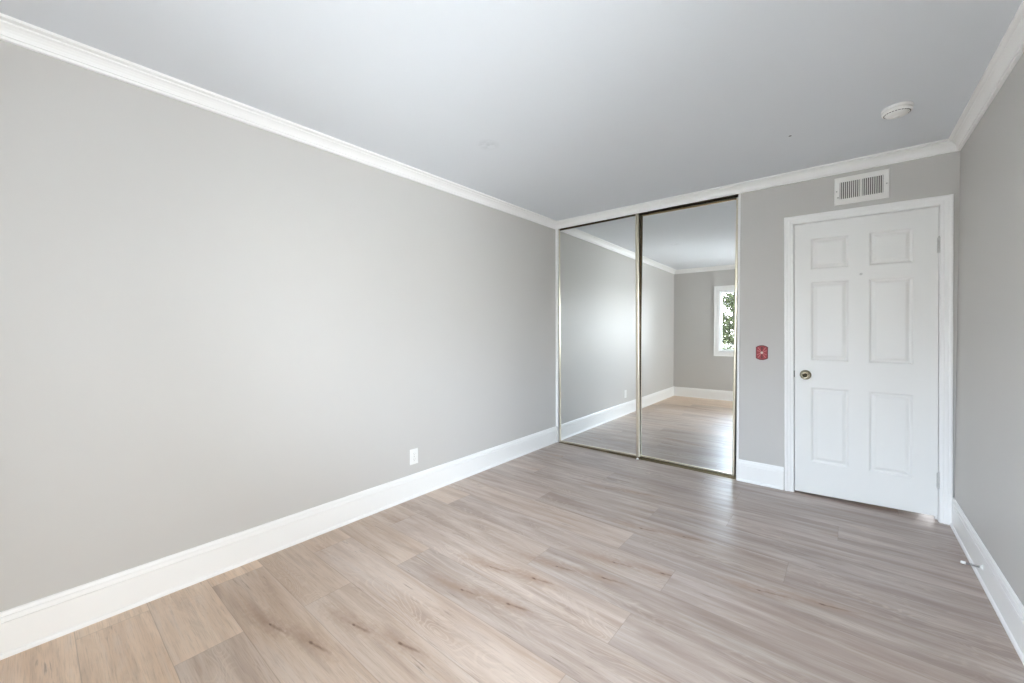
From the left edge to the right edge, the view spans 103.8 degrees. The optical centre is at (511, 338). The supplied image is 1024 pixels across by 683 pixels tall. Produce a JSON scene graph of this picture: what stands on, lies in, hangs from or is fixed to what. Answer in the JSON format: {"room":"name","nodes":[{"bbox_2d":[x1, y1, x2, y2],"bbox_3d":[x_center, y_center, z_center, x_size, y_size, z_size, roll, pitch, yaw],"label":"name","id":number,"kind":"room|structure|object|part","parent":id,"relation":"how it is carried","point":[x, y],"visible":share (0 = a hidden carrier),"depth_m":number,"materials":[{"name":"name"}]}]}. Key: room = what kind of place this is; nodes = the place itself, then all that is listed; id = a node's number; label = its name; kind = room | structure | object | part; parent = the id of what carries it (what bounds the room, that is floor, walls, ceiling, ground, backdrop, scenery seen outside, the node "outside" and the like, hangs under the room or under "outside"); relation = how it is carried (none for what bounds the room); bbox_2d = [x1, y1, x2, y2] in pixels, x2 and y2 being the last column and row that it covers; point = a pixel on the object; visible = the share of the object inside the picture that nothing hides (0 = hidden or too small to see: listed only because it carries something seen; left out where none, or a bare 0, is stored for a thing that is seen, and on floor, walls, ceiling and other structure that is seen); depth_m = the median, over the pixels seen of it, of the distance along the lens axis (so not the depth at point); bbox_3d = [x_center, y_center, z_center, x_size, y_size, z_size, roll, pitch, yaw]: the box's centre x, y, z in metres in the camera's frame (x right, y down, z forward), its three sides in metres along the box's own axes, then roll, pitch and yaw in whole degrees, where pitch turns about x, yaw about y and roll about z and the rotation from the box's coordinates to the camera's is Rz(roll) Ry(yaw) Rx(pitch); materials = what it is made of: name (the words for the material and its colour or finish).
{"room":"empty bedroom","nodes":[
{"label":"empty bedroom","id":0,"kind":"room"},
{"bbox_2d":[0,40,555,611],"bbox_3d":[-0.692,0.028,3.168,0.140,2.570,5.216,1,1,40],"label":"wall","id":1,"kind":"structure","parent":0,"point":[213,326],"depth_m":2.04,"materials":[{"name":"paint"}]},
{"bbox_2d":[0,426,556,659],"bbox_3d":[-0.854,1.111,2.866,0.020,0.176,4.226,1,1,40],"label":"baseboard","id":2,"kind":"structure","parent":1,"relation":"attached to","point":[32,624],"depth_m":2.05,"materials":[{"name":"white wood"}]},
{"bbox_2d":[0,13,556,229],"bbox_3d":[-0.847,-1.205,2.807,0.060,0.078,4.226,1,1,40],"label":"trim","id":3,"kind":"structure","parent":1,"relation":"attached to","point":[14,31],"depth_m":2.02,"materials":[{"name":"white wood"}]},
{"bbox_2d":[410,448,417,464],"bbox_3d":[-0.735,0.889,3.014,0.008,0.115,0.072,1,1,40],"label":"wall outlet","id":4,"kind":"object","parent":1,"relation":"attached to","point":[413,452],"visible":1,"depth_m":3.01,"materials":[{"name":"white plastic"}]},
{"bbox_2d":[555,229,558,426],"bbox_3d":[0.531,-0.109,4.497,0.035,2.190,0.104,1,1,40],"label":"trim","id":5,"kind":"structure","parent":1,"relation":"attached to","point":[556,230],"depth_m":4.45,"materials":[{"name":"white wood"}]},
{"bbox_2d":[0,0,1022,224],"bbox_3d":[0.520,-1.331,2.128,3.307,0.200,5.216,1,1,40],"label":"ceiling","id":6,"kind":"structure","parent":0,"point":[557,110],"depth_m":1.85,"materials":[{"name":"paint"}]},
{"bbox_2d":[881,101,913,118],"bbox_3d":[2.069,-1.214,2.158,0.129,0.046,0.129,1,1,40],"label":"smoke detector","id":7,"kind":"object","parent":6,"relation":"attached to","point":[897,110],"visible":1,"depth_m":2.13,"materials":[{"name":"white plastic"}]},
{"bbox_2d":[0,442,1023,682],"bbox_3d":[0.510,1.269,2.156,3.227,0.120,5.076,1,1,40],"label":"floor","id":8,"kind":"structure","parent":0,"point":[558,562],"depth_m":1.85,"materials":[{"name":"beige laminate"}]},
{"bbox_2d":[560,442,735,478],"bbox_3d":[1.226,1.167,3.948,1.759,0.007,0.088,1,1,40],"label":"floor track","id":9,"kind":"object","parent":8,"relation":"on","point":[631,456],"visible":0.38,"depth_m":3.74,"materials":[{"name":"brown metal"}]},
{"bbox_2d":[559,214,639,456],"bbox_3d":[0.877,-0.024,4.176,0.916,2.354,0.024,0,1,39],"label":"mirror panel","id":10,"kind":"object","parent":9,"relation":"on","point":[599,262],"visible":1,"depth_m":4.15,"materials":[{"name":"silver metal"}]},
{"bbox_3d":[0.865,-1.194,4.167,0.864,0.014,0.021,0,1,39],"label":"rail","id":11,"kind":"part","parent":10,"relation":"part of","materials":[{"name":"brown metal"}]},
{"bbox_3d":[0.882,1.146,4.194,0.864,0.015,0.021,0,1,39],"label":"rail","id":12,"kind":"part","parent":10,"relation":"part of","materials":[{"name":"beige metal"}]},
{"bbox_2d":[639,197,737,475],"bbox_3d":[1.565,-0.011,3.648,0.848,2.344,0.024,1,2,39],"label":"mirror panel","id":13,"kind":"object","parent":9,"relation":"on","point":[688,256],"visible":0.98,"depth_m":3.61,"materials":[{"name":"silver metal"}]},
{"bbox_3d":[1.562,1.153,3.672,0.802,0.015,0.021,1,2,39],"label":"rail","id":14,"kind":"part","parent":13,"relation":"part of","materials":[{"name":"beige metal"}]},
{"bbox_3d":[1.574,-1.175,3.623,0.802,0.014,0.021,1,2,39],"label":"rail","id":15,"kind":"part","parent":13,"relation":"part of","materials":[{"name":"gold metal"}]},
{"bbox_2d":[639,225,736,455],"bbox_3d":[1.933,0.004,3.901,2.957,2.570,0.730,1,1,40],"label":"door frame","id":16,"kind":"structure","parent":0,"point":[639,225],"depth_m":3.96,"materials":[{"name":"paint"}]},
{"bbox_2d":[556,151,959,496],"bbox_3d":[1.688,-0.048,3.551,3.027,2.450,0.120,1,1,40],"label":"wall","id":17,"kind":"structure","parent":0,"point":[763,211],"depth_m":3.17,"materials":[{"name":"paint"}]},
{"bbox_2d":[561,194,737,228],"bbox_3d":[1.220,-1.208,3.906,1.759,0.010,0.103,1,1,40],"label":"track","id":18,"kind":"object","parent":17,"relation":"attached to","point":[736,195],"visible":0.31,"depth_m":3.65,"materials":[{"name":"brown metal"}]},
{"bbox_2d":[736,193,740,479],"bbox_3d":[1.903,-0.004,3.357,0.017,2.365,0.105,1,1,40],"label":"trim","id":19,"kind":"structure","parent":17,"relation":"attached to","point":[739,195],"depth_m":3.32,"materials":[{"name":"white wood"}]},
{"bbox_2d":[556,138,957,228],"bbox_3d":[1.626,-1.227,3.459,3.027,0.078,0.060,1,1,40],"label":"trim","id":20,"kind":"structure","parent":17,"relation":"attached to","point":[944,146],"depth_m":3.08,"materials":[{"name":"white wood"}]},
{"bbox_2d":[737,459,783,489],"bbox_3d":[1.993,1.094,3.232,0.322,0.176,0.020,1,1,40],"label":"baseboard","id":21,"kind":"structure","parent":17,"relation":"attached to","point":[767,475],"depth_m":3.23,"materials":[{"name":"white wood"}]},
{"bbox_2d":[756,345,767,359],"bbox_3d":[1.998,0.116,3.211,0.083,0.119,0.012,1,1,40],"label":"wall plaque","id":22,"kind":"object","parent":17,"relation":"attached to","point":[761,350],"visible":1,"depth_m":3.21,"materials":[{"name":"red ceramic"}]},
{"bbox_2d":[834,168,889,205],"bbox_3d":[2.443,-1.054,2.809,0.293,0.196,0.019,1,1,40],"label":"air vent","id":23,"kind":"object","parent":17,"relation":"in","point":[874,185],"visible":1,"depth_m":2.81,"materials":[{"name":"metal"}]},
{"bbox_2d":[794,207,940,515],"bbox_3d":[2.452,0.159,2.819,0.789,2.035,0.113,1,1,40],"label":"door","id":24,"kind":"structure","parent":17,"relation":"in","point":[866,370],"depth_m":2.81,"materials":[{"name":"white wood"}]},
{"bbox_3d":[2.199,0.278,3.010,0.072,0.072,0.072,1,1,40],"label":"knob","id":25,"kind":"part","parent":24,"relation":"part of","materials":[{"name":"gold metal"}]},
{"bbox_2d":[784,194,953,524],"bbox_3d":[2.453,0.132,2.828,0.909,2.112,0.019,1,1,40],"label":"trim","id":26,"kind":"structure","parent":17,"relation":"attached to","point":[946,202],"depth_m":2.58,"materials":[{"name":"white wood"}]},
{"bbox_2d":[954,52,1023,605],"bbox_3d":[1.742,0.059,1.142,0.140,2.570,5.216,1,1,40],"label":"wall","id":27,"kind":"structure","parent":0,"point":[989,422],"depth_m":1.89,"materials":[{"name":"paint"}]},
{"bbox_2d":[961,560,982,569],"bbox_3d":[2.291,1.126,2.000,0.025,0.026,0.075,-1,1,-34],"label":"door stop","id":28,"kind":"object","parent":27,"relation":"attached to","point":[962,562],"visible":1,"depth_m":1.99,"materials":[{"name":"white plastic"}]},
{"bbox_2d":[949,0,1023,150],"bbox_3d":[1.434,-1.176,0.909,0.060,0.078,4.226,1,1,40],"label":"trim","id":29,"kind":"structure","parent":27,"relation":"attached to","point":[1010,49],"depth_m":1.84,"materials":[{"name":"white wood"}]},
{"bbox_2d":[950,497,1023,664],"bbox_3d":[1.458,1.141,0.942,0.020,0.176,4.226,1,1,40],"label":"baseboard","id":30,"kind":"structure","parent":27,"relation":"attached to","point":[1009,609],"depth_m":1.84,"materials":[{"name":"white wood"}]}
]}

